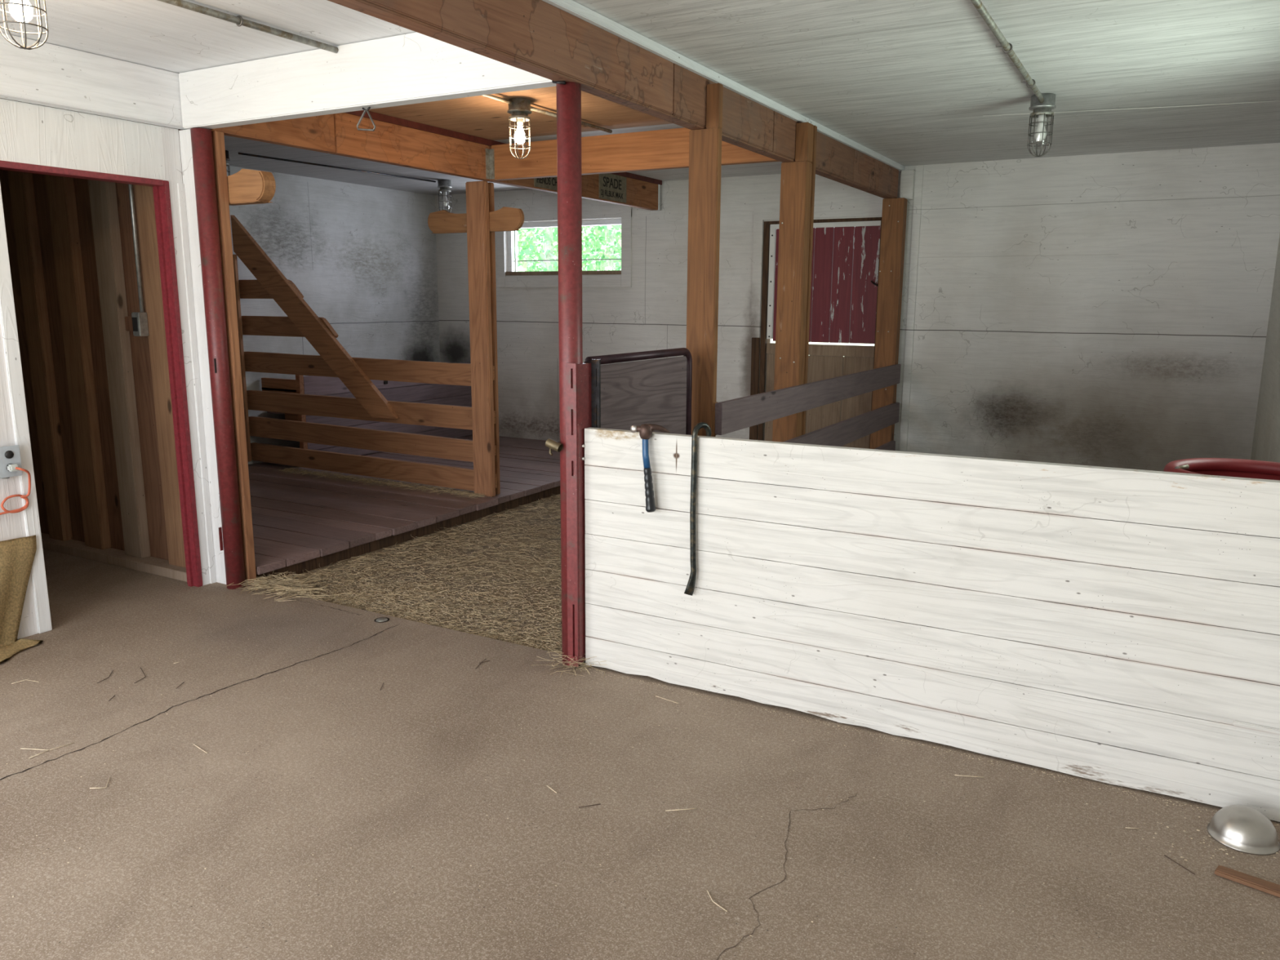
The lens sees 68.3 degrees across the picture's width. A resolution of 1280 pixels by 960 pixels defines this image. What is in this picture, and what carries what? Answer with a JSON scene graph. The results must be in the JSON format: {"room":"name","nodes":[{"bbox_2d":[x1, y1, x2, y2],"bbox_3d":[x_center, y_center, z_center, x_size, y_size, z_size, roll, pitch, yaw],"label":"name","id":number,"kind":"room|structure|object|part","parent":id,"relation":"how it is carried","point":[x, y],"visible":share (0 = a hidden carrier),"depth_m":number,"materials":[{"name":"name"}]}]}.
{"room":"farm building","nodes":[
{"label":"farm building","id":0,"kind":"room"},
{"bbox_2d":[0,319,37,639],"bbox_3d":[-3.696,-0.099,2.205,0.080,2.250,4.200,6,12,29],"label":"wall","id":1,"kind":"structure","parent":0,"point":[12,526],"depth_m":4.01,"materials":[{"name":"white wood"}]},
{"bbox_2d":[0,444,22,479],"bbox_3d":[-2.660,-0.074,3.954,0.053,0.137,0.105,6,12,29],"label":"outlet box","id":2,"kind":"object","parent":1,"relation":"attached to","point":[9,455],"visible":1,"depth_m":3.95,"materials":[{"name":"grey paint"}]},
{"bbox_2d":[4,450,13,458],"bbox_3d":[-2.635,-0.106,3.943,0.004,0.034,0.034,6,12,29],"label":"receptacle","id":3,"kind":"object","parent":2,"relation":"attached to","point":[8,454],"depth_m":3.94,"materials":[{"name":"black plastic"}]},
{"bbox_2d":[0,463,31,515],"bbox_3d":[-2.675,0.059,3.890,0.085,0.225,0.338,6,12,29],"label":"power cord","id":4,"kind":"object","parent":2,"relation":"attached to","point":[14,467],"visible":1,"depth_m":3.99,"materials":[{"name":"plastic"}]},
{"bbox_2d":[0,102,182,559],"bbox_3d":[-3.908,-0.619,4.281,2.560,2.490,2.520,6,12,29],"label":"wall","id":5,"kind":"structure","parent":0,"point":[140,345],"depth_m":5.21,"materials":[{"name":"brown wood"}]},
{"bbox_2d":[0,98,226,585],"bbox_3d":[-2.408,-0.501,4.349,0.195,2.250,0.935,6,12,29],"label":"wall","id":6,"kind":"structure","parent":0,"point":[30,133],"depth_m":4.42,"materials":[{"name":"white paint"}]},
{"bbox_2d":[0,184,52,633],"bbox_3d":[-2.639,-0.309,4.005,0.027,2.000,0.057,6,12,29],"label":"door","id":7,"kind":"structure","parent":6,"relation":"in","point":[7,312],"depth_m":4.00,"materials":[{"name":"white paint"}]},
{"bbox_2d":[0,160,202,586],"bbox_3d":[-2.472,-0.382,4.374,0.091,2.006,0.763,6,12,29],"label":"door frame","id":8,"kind":"structure","parent":6,"relation":"attached to","point":[161,189],"depth_m":4.62,"materials":[{"name":"red paint"}]},
{"bbox_2d":[177,182,216,583],"bbox_3d":[-2.218,-0.446,4.733,0.012,2.000,0.032,6,12,29],"label":"trim","id":9,"kind":"structure","parent":6,"relation":"attached to","point":[181,194],"depth_m":4.72,"materials":[{"name":"white paint"}]},
{"bbox_2d":[226,165,439,464],"bbox_3d":[-3.205,-1.294,7.970,0.120,2.540,4.630,6,12,29],"label":"wall","id":10,"kind":"structure","parent":0,"point":[363,258],"depth_m":8.70,"materials":[{"name":"paint"}]},
{"bbox_2d":[0,493,1279,959],"bbox_3d":[-1.284,0.789,4.104,7.340,0.181,9.770,6,12,29],"label":"floor","id":11,"kind":"structure","parent":0,"point":[232,812],"depth_m":2.73,"materials":[{"name":"concrete"}]},
{"bbox_2d":[0,534,43,662],"bbox_3d":[-2.759,0.526,3.678,0.247,0.470,0.942,6,12,29],"label":"burlap sack","id":12,"kind":"object","parent":11,"relation":"on","point":[17,555],"visible":1,"depth_m":4.02,"materials":[{"name":"fabric"}]},
{"bbox_2d":[20,742,74,750],"bbox_3d":[-1.954,0.882,3.103,0.157,0.002,0.040,-3,11,-16],"label":"stalk","id":13,"kind":"object","parent":11,"relation":"on","point":[73,742],"visible":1,"depth_m":3.10,"materials":[{"name":"brown plant"}]},
{"bbox_2d":[89,777,110,788],"bbox_3d":[-1.648,0.926,2.879,0.047,0.002,0.068,-4,11,-19],"label":"stalk","id":14,"kind":"object","parent":11,"relation":"on","point":[109,777],"visible":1,"depth_m":2.85,"materials":[{"name":"beige plant"}]},
{"bbox_2d":[40,532,186,582],"bbox_3d":[-3.293,0.395,5.496,2.265,0.050,0.109,6,12,29],"label":"plate","id":15,"kind":"object","parent":11,"relation":"on","point":[152,565],"visible":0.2,"depth_m":5.24,"materials":[{"name":"wood"}]},
{"bbox_2d":[7,170,72,541],"bbox_3d":[-3.427,-0.845,5.372,0.150,2.430,0.054,6,12,29],"label":"plank","id":16,"kind":"object","parent":15,"relation":"on","point":[21,186],"visible":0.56,"depth_m":5.36,"materials":[{"name":"wood"}]},
{"bbox_2d":[38,104,111,549],"bbox_3d":[-3.104,-0.809,5.194,0.170,2.430,0.054,6,12,29],"label":"plank","id":17,"kind":"object","parent":15,"relation":"on","point":[60,189],"visible":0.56,"depth_m":5.19,"materials":[{"name":"wood"}]},
{"bbox_2d":[80,111,151,558],"bbox_3d":[-2.783,-0.774,5.018,0.155,2.430,0.054,6,12,29],"label":"plank","id":18,"kind":"object","parent":15,"relation":"on","point":[103,194],"visible":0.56,"depth_m":5.02,"materials":[{"name":"wood"}]},
{"bbox_2d":[131,120,186,568],"bbox_3d":[-2.447,-0.736,4.834,0.155,2.430,0.054,6,12,29],"label":"plank","id":19,"kind":"object","parent":15,"relation":"on","point":[144,194],"visible":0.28,"depth_m":4.85,"materials":[{"name":"wood"}]},
{"bbox_2d":[124,316,133,331],"bbox_3d":[-2.608,-0.814,4.928,0.230,0.075,0.024,6,12,29],"label":"board","id":20,"kind":"object","parent":19,"relation":"attached to","point":[128,320],"visible":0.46,"depth_m":4.96,"materials":[{"name":"brown wood"}]},
{"bbox_2d":[122,119,149,336],"bbox_3d":[-2.551,-1.328,4.718,0.060,1.205,0.056,6,12,29],"label":"switch box","id":21,"kind":"object","parent":19,"relation":"attached to","point":[140,319],"visible":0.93,"depth_m":4.79,"materials":[{"name":"metal"}]},
{"bbox_2d":[132,317,137,331],"bbox_3d":[-2.567,-0.791,4.798,0.034,0.070,0.006,6,12,29],"label":"switch","id":22,"kind":"object","parent":21,"relation":"attached to","point":[135,320],"depth_m":4.79,"materials":[{"name":"black plastic"}]},
{"bbox_2d":[190,128,245,589],"bbox_3d":[-2.074,-0.548,4.645,0.091,2.236,0.100,6,12,29],"label":"post","id":23,"kind":"object","parent":11,"relation":"on","point":[201,138],"visible":0.94,"depth_m":4.61,"materials":[{"name":"red metal"}]},
{"bbox_2d":[211,130,275,585],"bbox_3d":[-1.909,-0.540,4.688,0.328,2.266,0.123,6,12,29],"label":"end post","id":24,"kind":"object","parent":11,"relation":"on","point":[246,186],"visible":0.79,"depth_m":4.61,"materials":[{"name":"wood"}]},
{"bbox_3d":[-1.889,-1.411,4.541,0.320,0.158,0.075,6,12,29],"label":"horn arm","id":25,"kind":"part","parent":24,"relation":"part of"},
{"bbox_2d":[373,617,389,622],"bbox_3d":[-1.194,0.647,4.365,0.068,0.004,0.068,6,12,29],"label":"pipe stub","id":26,"kind":"object","parent":11,"relation":"on","point":[381,620],"visible":1,"depth_m":4.36,"materials":[{"name":"metal"}]},
{"bbox_2d":[248,435,559,582],"bbox_3d":[-2.035,0.022,7.468,2.653,0.117,4.478,6,12,29],"label":"platform","id":27,"kind":"object","parent":11,"relation":"on","point":[302,522],"visible":0.36,"depth_m":6.43,"materials":[{"name":"brown wood"}]},
{"bbox_2d":[261,362,472,455],"bbox_3d":[-2.432,-0.696,8.838,0.472,0.772,2.259,6,12,29],"label":"boards","id":28,"kind":"object","parent":27,"relation":"on","point":[433,393],"visible":0.2,"depth_m":8.50,"materials":[{"name":"brown wood"}]},
{"bbox_3d":[-2.789,-0.497,7.788,0.045,0.772,0.046,6,12,29],"label":"corner post","id":29,"kind":"part","parent":28,"relation":"part of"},
{"bbox_2d":[231,180,524,497],"bbox_3d":[-2.025,-1.054,7.070,2.841,2.151,0.128,6,12,28],"label":"fence","id":30,"kind":"object","parent":27,"relation":"on","point":[480,221],"visible":0.94,"depth_m":7.11,"materials":[{"name":"wood"}]},
{"bbox_3d":[-2.941,-1.520,7.522,0.705,0.150,0.038,6,12,29],"label":"short rail","id":31,"kind":"part","parent":30,"relation":"part of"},
{"bbox_3d":[-2.788,-1.218,7.492,1.060,0.155,0.038,6,12,29],"label":"short rail","id":32,"kind":"part","parent":30,"relation":"part of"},
{"bbox_3d":[-2.149,-0.855,7.196,2.530,0.168,0.038,6,12,29],"label":"rail","id":33,"kind":"part","parent":30,"relation":"part of","materials":[{"name":"wood"}]},
{"bbox_3d":[-2.151,-0.545,7.255,2.530,0.162,0.038,6,12,29],"label":"rail","id":34,"kind":"part","parent":30,"relation":"part of","materials":[{"name":"wood"}]},
{"bbox_3d":[-2.152,-0.323,7.297,2.530,0.176,0.038,6,12,29],"label":"rail","id":35,"kind":"part","parent":30,"relation":"part of","materials":[{"name":"wood"}]},
{"bbox_3d":[-2.153,-0.110,7.338,2.530,0.163,0.038,6,12,29],"label":"rail","id":36,"kind":"part","parent":30,"relation":"part of","materials":[{"name":"wood"}]},
{"bbox_3d":[-1.128,-1.772,6.442,0.814,0.158,0.038,6,12,29],"label":"horn arm","id":37,"kind":"part","parent":30,"relation":"part of"},
{"bbox_3d":[-1.100,-0.946,6.530,0.166,2.149,0.050,6,12,29],"label":"post","id":38,"kind":"part","parent":30,"relation":"part of","materials":[{"name":"wood"}]},
{"bbox_3d":[-1.040,-0.956,6.590,0.088,2.150,0.041,6,12,29],"label":"post","id":39,"kind":"part","parent":30,"relation":"part of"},
{"bbox_2d":[271,466,486,498],"bbox_3d":[-2.004,0.006,7.170,2.142,0.031,0.298,6,12,29],"label":"drift","id":40,"kind":"object","parent":27,"relation":"on","point":[340,476],"visible":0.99,"depth_m":7.11,"materials":[{"name":"plant"}]},
{"bbox_2d":[264,493,561,653],"bbox_3d":[-0.069,0.297,6.286,2.053,0.043,4.456,6,12,29],"label":"litter","id":41,"kind":"object","parent":11,"relation":"on","point":[531,545],"visible":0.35,"depth_m":5.00,"materials":[{"name":"plant"}]},
{"bbox_2d":[226,571,350,601],"bbox_3d":[-1.784,0.538,4.816,0.722,0.064,0.417,6,12,29],"label":"clump","id":42,"kind":"object","parent":41,"relation":"on","point":[275,584],"visible":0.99,"depth_m":4.81,"materials":[{"name":"plant"}]},
{"bbox_2d":[284,542,561,651],"bbox_3d":[-0.350,0.427,5.689,1.829,0.002,3.025,6,12,29],"label":"chips","id":43,"kind":"object","parent":11,"relation":"on","point":[478,543],"visible":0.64,"depth_m":4.77,"materials":[{"name":"wood"}]},
{"bbox_2d":[536,646,606,677],"bbox_3d":[-0.260,0.728,3.799,0.335,0.065,0.227,6,12,29],"label":"hay wisps","id":44,"kind":"object","parent":11,"relation":"on","point":[567,661],"visible":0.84,"depth_m":3.79,"materials":[{"name":"plant"}]},
{"bbox_2d":[545,80,600,666],"bbox_3d":[-0.262,-0.349,3.646,0.168,2.241,0.143,6,12,29],"label":"post","id":45,"kind":"object","parent":11,"relation":"on","point":[580,396],"visible":0.88,"depth_m":3.62,"materials":[{"name":"red metal"}]},
{"bbox_3d":[-0.265,0.153,3.698,0.048,1.215,0.010,6,12,29],"label":"slotted plate","id":46,"kind":"part","parent":45,"relation":"part of","materials":[{"name":"red metal"}]},
{"bbox_2d":[584,347,692,435],"bbox_3d":[0.008,0.014,4.191,0.036,1.161,0.934,6,12,29],"label":"gate","id":47,"kind":"object","parent":45,"relation":"attached to","point":[659,392],"visible":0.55,"depth_m":4.15,"materials":[{"name":"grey wood"}]},
{"bbox_2d":[6,609,1279,955],"bbox_3d":[-0.538,0.963,2.734,4.420,0.002,2.240,6,12,29],"label":"straw","id":48,"kind":"object","parent":11,"relation":"on","point":[246,610],"visible":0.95,"depth_m":2.89,"materials":[{"name":"plant"}]},
{"bbox_2d":[665,808,697,811],"bbox_3d":[0.121,0.961,2.752,0.094,0.002,0.003,-1,11,-8],"label":"stalk","id":49,"kind":"object","parent":11,"relation":"on","point":[690,808],"visible":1,"depth_m":2.75,"materials":[{"name":"beige plant"}]},
{"bbox_2d":[706,889,727,911],"bbox_3d":[0.186,1.042,2.334,0.013,0.002,0.093,-5,12,-27],"label":"stalk","id":50,"kind":"object","parent":11,"relation":"on","point":[707,890],"visible":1,"depth_m":2.32,"materials":[{"name":"beige plant"}]},
{"bbox_2d":[686,83,907,450],"bbox_3d":[1.145,-0.888,5.980,0.196,2.440,3.440,6,12,29],"label":"railing","id":51,"kind":"object","parent":11,"relation":"on","point":[787,405],"visible":0.8,"depth_m":5.41,"materials":[{"name":"wood"}]},
{"bbox_3d":[0.296,-0.610,4.536,0.148,2.425,0.045,6,12,29],"label":"post","id":52,"kind":"part","parent":51,"relation":"part of","materials":[{"name":"wood"}]},
{"bbox_3d":[0.900,-0.813,5.581,0.154,2.440,0.152,6,12,29],"label":"post","id":53,"kind":"part","parent":51,"relation":"part of","materials":[{"name":"wood"}]},
{"bbox_3d":[1.209,-0.567,5.998,0.040,0.155,3.412,6,12,29],"label":"rail","id":54,"kind":"part","parent":51,"relation":"part of","materials":[{"name":"wood"}]},
{"bbox_3d":[1.212,-0.265,6.064,0.040,0.158,3.432,6,12,29],"label":"rail","id":55,"kind":"part","parent":51,"relation":"part of","materials":[{"name":"wood"}]},
{"bbox_3d":[1.197,0.032,6.100,0.039,0.153,3.383,6,12,29],"label":"rail","id":56,"kind":"part","parent":51,"relation":"part of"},
{"bbox_3d":[1.947,-1.057,7.439,0.165,2.234,0.100,6,12,29],"label":"post","id":57,"kind":"part","parent":51,"relation":"part of","materials":[{"name":"wood"}]},
{"bbox_2d":[581,426,1279,822],"bbox_3d":[0.882,0.387,3.173,2.503,0.985,0.091,6,12,29],"label":"wall","id":58,"kind":"structure","parent":11,"relation":"on","point":[1117,626],"depth_m":3.04,"materials":[{"name":"white paint"}]},
{"bbox_2d":[630,423,670,512],"bbox_3d":[0.036,-0.045,3.506,0.148,0.327,0.067,1,11,5],"label":"hammer","id":59,"kind":"object","parent":58,"relation":"hanging from","point":[645,430],"visible":1,"depth_m":3.49,"materials":[{"name":"blue metal"}]},
{"bbox_2d":[684,422,711,595],"bbox_3d":[0.218,0.110,3.469,0.112,0.646,0.030,-9,14,-39],"label":"bar","id":60,"kind":"object","parent":58,"relation":"hanging from","point":[690,588],"visible":0.93,"depth_m":3.44,"materials":[{"name":"metal"}]},
{"bbox_2d":[955,774,983,777],"bbox_3d":[1.031,0.928,2.957,0.087,0.002,0.003,2,11,9],"label":"stalk","id":61,"kind":"object","parent":11,"relation":"on","point":[955,775],"visible":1,"depth_m":2.96,"materials":[{"name":"beige plant"}]},
{"bbox_2d":[1164,854,1195,875],"bbox_3d":[1.427,1.018,2.498,0.002,0.002,0.092,-4,12,-20],"label":"stalk","id":62,"kind":"object","parent":11,"relation":"on","point":[1164,855],"visible":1,"depth_m":2.50,"materials":[{"name":"plant"}]},
{"bbox_2d":[1163,457,1279,479],"bbox_3d":[2.042,0.425,3.231,0.526,0.954,0.526,6,12,29],"label":"barrel","id":63,"kind":"object","parent":11,"relation":"on","point":[1239,468],"visible":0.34,"depth_m":3.34,"materials":[{"name":"plastic"}]},
{"bbox_2d":[1207,804,1279,855],"bbox_3d":[1.681,0.955,2.624,0.173,0.086,0.173,6,12,29],"label":"metal bowl","id":64,"kind":"object","parent":11,"relation":"on","point":[1240,828],"visible":1,"depth_m":2.58,"materials":[{"name":"silver metal"}]},
{"bbox_2d":[1213,865,1279,897],"bbox_3d":[1.623,1.038,2.367,0.312,0.015,0.038,10,14,41],"label":"stick","id":65,"kind":"object","parent":11,"relation":"on","point":[1257,883],"visible":1,"depth_m":2.41,"materials":[{"name":"wood"}]},
{"bbox_2d":[0,0,1279,195],"bbox_3d":[-1.291,-1.799,3.693,7.460,0.080,9.890,6,12,29],"label":"ceiling","id":66,"kind":"structure","parent":0,"point":[912,82],"depth_m":4.16,"materials":[{"name":"white wood"}]},
{"bbox_2d":[0,0,48,49],"bbox_3d":[-1.849,-1.442,2.813,0.143,0.295,0.143,6,12,29],"label":"light","id":67,"kind":"object","parent":66,"relation":"hanging from","point":[21,11],"visible":1,"depth_m":2.81,"materials":[{"name":"metal"}]},
{"bbox_2d":[8,0,33,22],"bbox_3d":[-1.849,-1.434,2.814,0.061,0.131,0.061,6,12,29],"label":"bulb","id":68,"kind":"object","parent":67,"relation":"attached to","point":[15,11],"depth_m":2.80,"materials":[{"name":"white"}]},
{"bbox_2d":[225,150,230,175],"bbox_3d":[-2.994,-2.201,6.752,0.127,0.295,0.127,-9,14,-41],"label":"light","id":69,"kind":"object","parent":66,"relation":"hanging from","point":[227,156],"visible":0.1,"depth_m":6.73,"materials":[{"name":"metal"}]},
{"bbox_2d":[157,0,337,53],"bbox_3d":[-1.567,-1.682,3.388,0.064,0.038,1.220,6,12,29],"label":"conduit","id":70,"kind":"object","parent":66,"relation":"attached to","point":[238,20],"visible":1,"depth_m":3.53,"materials":[{"name":"metal"}]},
{"bbox_2d":[238,152,435,182],"bbox_3d":[-2.329,-2.477,7.517,0.017,0.014,1.916,7,13,33],"label":"conduit","id":71,"kind":"object","parent":66,"relation":"attached to","point":[241,153],"visible":1,"depth_m":7.38,"materials":[{"name":"metal"}]},
{"bbox_2d":[178,31,555,129],"bbox_3d":[-1.206,-1.679,3.943,2.128,0.246,0.078,6,12,29],"label":"cross beam","id":72,"kind":"structure","parent":66,"relation":"attached to","point":[413,68],"depth_m":3.92,"materials":[{"name":"wood"}]},
{"bbox_2d":[356,106,376,131],"bbox_3d":[-1.137,-1.497,3.921,0.108,0.099,0.013,6,12,29],"label":"triangle","id":73,"kind":"object","parent":72,"relation":"hanging from","point":[368,108],"visible":1,"depth_m":3.92,"materials":[{"name":"metal"}]},
{"bbox_2d":[208,110,662,210],"bbox_3d":[-0.940,-2.139,6.377,0.078,0.254,4.495,6,12,29],"label":"beam","id":74,"kind":"structure","parent":66,"relation":"attached to","point":[397,141],"depth_m":5.52,"materials":[{"name":"orange wood"}]},
{"bbox_2d":[485,148,494,179],"bbox_3d":[-0.986,-2.079,6.206,0.035,0.190,0.048,6,12,29],"label":"hanger","id":75,"kind":"object","parent":74,"relation":"attached to","point":[490,156],"visible":1,"depth_m":6.21,"materials":[{"name":"metal"}]},
{"bbox_2d":[533,175,582,191],"bbox_3d":[-0.595,-2.220,6.915,0.009,0.195,0.610,6,12,29],"label":"name sign","id":76,"kind":"object","parent":74,"relation":"attached to","point":[549,183],"visible":0.34,"depth_m":6.79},
{"bbox_2d":[598,173,626,203],"bbox_3d":[-0.216,-2.348,7.579,0.009,0.202,0.420,6,12,29],"label":"name sign","id":77,"kind":"object","parent":74,"relation":"attached to","point":[611,187],"visible":1,"depth_m":7.57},
{"bbox_2d":[437,179,452,212],"bbox_3d":[-1.726,-2.499,8.353,0.127,0.295,0.127,-9,14,-41],"label":"light","id":78,"kind":"object","parent":66,"relation":"hanging from","point":[445,185],"visible":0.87,"depth_m":8.31,"materials":[{"name":"metal"}]},
{"bbox_2d":[441,191,447,206],"bbox_3d":[-1.726,-2.491,8.354,0.061,0.131,0.061,6,12,29],"label":"bulb","id":79,"kind":"object","parent":78,"relation":"attached to","point":[444,193],"depth_m":8.33,"materials":[{"name":"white glass"}]},
{"bbox_2d":[482,94,512,104],"bbox_3d":[-0.937,-1.877,4.442,0.018,0.023,1.095,6,12,29],"label":"conduit","id":80,"kind":"object","parent":66,"relation":"attached to","point":[494,97],"visible":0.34,"depth_m":4.81,"materials":[{"name":"metal"}]},
{"bbox_2d":[506,97,531,159],"bbox_3d":[-0.634,-1.849,4.983,0.127,0.295,0.127,-9,14,-41],"label":"light","id":81,"kind":"object","parent":66,"relation":"hanging from","point":[519,111],"visible":0.99,"depth_m":4.95,"materials":[{"name":"white metal"}]},
{"bbox_2d":[514,118,524,144],"bbox_3d":[-0.634,-1.841,4.985,0.061,0.131,0.061,6,12,29],"label":"bulb","id":82,"kind":"object","parent":81,"relation":"attached to","point":[519,139],"depth_m":4.97,"materials":[{"name":"white"}]},
{"bbox_2d":[530,106,612,133],"bbox_3d":[-0.391,-2.053,5.385,0.020,0.025,0.872,6,12,29],"label":"conduit","id":83,"kind":"object","parent":66,"relation":"attached to","point":[533,108],"visible":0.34,"depth_m":5.47,"materials":[{"name":"metal"}]},
{"bbox_2d":[327,0,898,198],"bbox_3d":[-0.359,-1.514,3.220,0.075,0.217,9.458,6,12,29],"label":"ceiling beam","id":84,"kind":"structure","parent":66,"relation":"attached to","point":[539,37],"depth_m":3.56,"materials":[{"name":"wood"}]},
{"bbox_2d":[491,127,779,181],"bbox_3d":[-0.092,-2.003,5.778,2.005,0.218,0.068,6,12,29],"label":"cross beam","id":85,"kind":"structure","parent":84,"relation":"attached to","point":[667,148],"depth_m":5.77,"materials":[{"name":"orange wood"}]},
{"bbox_2d":[970,0,1044,102],"bbox_3d":[0.255,-1.335,1.672,0.064,0.038,7.146,6,12,29],"label":"conduit","id":86,"kind":"object","parent":66,"relation":"attached to","point":[1006,47],"visible":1,"depth_m":3.76,"materials":[{"name":"metal"}]},
{"bbox_2d":[1026,93,1056,156],"bbox_3d":[2.038,-1.797,4.799,0.127,0.295,0.127,-9,14,-41],"label":"light","id":87,"kind":"object","parent":66,"relation":"hanging from","point":[1042,111],"visible":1,"depth_m":4.77,"materials":[{"name":"metal"}]},
{"bbox_2d":[1034,114,1046,141],"bbox_3d":[2.038,-1.790,4.800,0.061,0.131,0.061,6,12,29],"label":"bulb","id":88,"kind":"object","parent":87,"relation":"attached to","point":[1037,136],"depth_m":4.78,"materials":[{"name":"white glass"}]},
{"bbox_2d":[986,100,1279,115],"bbox_3d":[2.681,-1.981,5.028,1.608,0.003,0.024,4,11,18],"label":"cord","id":89,"kind":"object","parent":66,"relation":"attached to","point":[1275,100],"visible":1,"depth_m":5.03,"materials":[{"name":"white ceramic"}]},
{"bbox_2d":[434,142,1279,471],"bbox_3d":[1.094,-1.300,8.136,7.220,2.540,0.140,6,12,29],"label":"wall","id":90,"kind":"structure","parent":0,"point":[1112,310],"depth_m":7.01,"materials":[{"name":"paint"}]},
{"bbox_2d":[496,204,631,287],"bbox_3d":[-0.723,-2.197,8.951,1.520,0.725,0.099,6,12,29],"label":"window","id":91,"kind":"structure","parent":90,"relation":"in","point":[589,279],"depth_m":8.88,"materials":[{"name":"white wood"}]},
{"bbox_3d":[-0.726,-1.973,9.002,1.325,0.036,0.087,6,12,29],"label":"sill","id":92,"kind":"part","parent":91,"relation":"part of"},
{"bbox_3d":[-0.716,-2.204,8.974,1.325,0.500,0.042,6,12,29],"label":"sash","id":93,"kind":"part","parent":91,"relation":"part of","materials":[{"name":"wood"}]},
{"bbox_2d":[542,0,904,171],"bbox_3d":[-0.351,-1.637,3.188,0.095,0.037,9.650,6,12,29],"label":"trim","id":94,"kind":"structure","parent":90,"relation":"attached to","point":[571,6],"depth_m":4.12,"materials":[{"name":"white paint"}]},
{"bbox_2d":[749,202,882,448],"bbox_3d":[1.523,-1.137,7.889,1.242,2.225,0.156,6,12,29],"label":"door","id":95,"kind":"structure","parent":90,"relation":"in","point":[846,252],"depth_m":7.80,"materials":[{"name":"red wood"}]},
{"bbox_3d":[0.994,-0.659,8.220,0.077,1.154,0.025,6,12,29],"label":"rotten casing","id":96,"kind":"part","parent":95,"relation":"part of","materials":[{"name":"brown wood"}]},
{"bbox_3d":[1.500,-1.695,7.734,1.242,1.072,0.024,6,12,29],"label":"casing","id":97,"kind":"part","parent":95,"relation":"part of","materials":[{"name":"white wood"}]},
{"bbox_3d":[1.505,-1.089,7.906,0.938,0.090,0.040,6,12,29],"label":"rail","id":98,"kind":"part","parent":95,"relation":"part of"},
{"bbox_2d":[899,169,915,199],"bbox_3d":[2.064,-2.274,7.280,0.095,0.217,0.065,6,12,29],"label":"trim","id":99,"kind":"structure","parent":90,"relation":"attached to","point":[908,176],"depth_m":7.25,"materials":[{"name":"white wood"}]},
{"bbox_2d":[898,164,924,451],"bbox_3d":[2.138,-1.191,7.471,0.060,2.488,0.014,6,12,29],"label":"trim","id":100,"kind":"structure","parent":90,"relation":"attached to","point":[918,182],"depth_m":7.43,"materials":[{"name":"white wood"}]},
{"bbox_2d":[1250,235,1279,462],"bbox_3d":[1.937,-0.169,2.240,0.120,2.540,9.790,6,12,29],"label":"wall","id":101,"kind":"structure","parent":0,"point":[1266,439],"depth_m":5.85,"materials":[{"name":"white wood"}]},
{"label":"outside","id":102,"kind":"structure","parent":0,"visible":0},
{"bbox_2d":[770,338,874,356],"bbox_3d":[4.875,0.566,8.990,120.000,0.300,100.000,6,12,29],"label":"ground","id":103,"kind":"structure","parent":102,"point":[771,340],"depth_m":46.05,"materials":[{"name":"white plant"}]},
{"bbox_2d":[513,227,537,271],"bbox_3d":[-2.372,-4.945,16.404,1.268,7.662,1.293,3,11,14],"label":"tree","id":104,"kind":"object","parent":103,"relation":"on","point":[521,236],"visible":0.02,"depth_m":16.56,"materials":[{"name":"green plant"}]},
{"bbox_2d":[514,227,542,271],"bbox_3d":[-2.617,-6.091,22.398,1.293,7.662,1.268,-8,14,-37],"label":"tree","id":105,"kind":"object","parent":103,"relation":"on","point":[525,233],"visible":0.05,"depth_m":22.45,"materials":[{"name":"green plant"}]},
{"bbox_2d":[513,226,558,271],"bbox_3d":[-1.532,-4.678,15.036,1.268,7.662,1.293,6,12,29],"label":"tree","id":106,"kind":"object","parent":103,"relation":"on","point":[546,253],"visible":0.09,"depth_m":15.14,"materials":[{"name":"green plant"}]},
{"bbox_2d":[553,227,599,271],"bbox_3d":[-1.420,-5.676,20.263,1.293,7.662,1.268,-4,12,-22],"label":"tree","id":107,"kind":"object","parent":103,"relation":"on","point":[589,246],"visible":0.02,"depth_m":20.35,"materials":[{"name":"green plant"}]},
{"bbox_2d":[552,225,605,271],"bbox_3d":[-1.201,-5.289,18.244,1.293,7.662,1.268,-1,11,-8],"label":"tree","id":108,"kind":"object","parent":103,"relation":"on","point":[587,242],"visible":0.02,"depth_m":18.27,"materials":[{"name":"green plant"}]},
{"bbox_2d":[582,224,621,271],"bbox_3d":[-0.573,-4.958,16.532,1.293,7.662,1.268,2,11,7],"label":"tree","id":109,"kind":"object","parent":103,"relation":"on","point":[598,232],"visible":0.05,"depth_m":16.57,"materials":[{"name":"green plant"}]},
{"bbox_2d":[583,224,621,271],"bbox_3d":[-0.798,-6.037,22.174,1.268,7.662,1.293,-10,15,-44],"label":"tree","id":110,"kind":"object","parent":103,"relation":"on","point":[596,249],"visible":0.02,"depth_m":22.19,"materials":[{"name":"green plant"}]},
{"bbox_2d":[600,224,621,270],"bbox_3d":[-0.015,-4.641,14.891,1.293,7.662,1.268,5,12,21],"label":"tree","id":111,"kind":"object","parent":103,"relation":"on","point":[617,227],"visible":0.02,"depth_m":14.94,"materials":[{"name":"green plant"}]},
{"bbox_3d":[-2.609,0.368,-0.846,4.990,2.490,0.120,6,12,29],"label":"wall","id":112,"kind":"structure","parent":0,"visible":0},
{"bbox_2d":[0,32,187,129],"bbox_3d":[-3.398,-1.386,2.318,0.082,0.237,5.100,6,12,29],"label":"beam","id":113,"kind":"structure","parent":112,"relation":"attached to","point":[51,75],"depth_m":4.05,"materials":[{"name":"white paint"}]}
]}

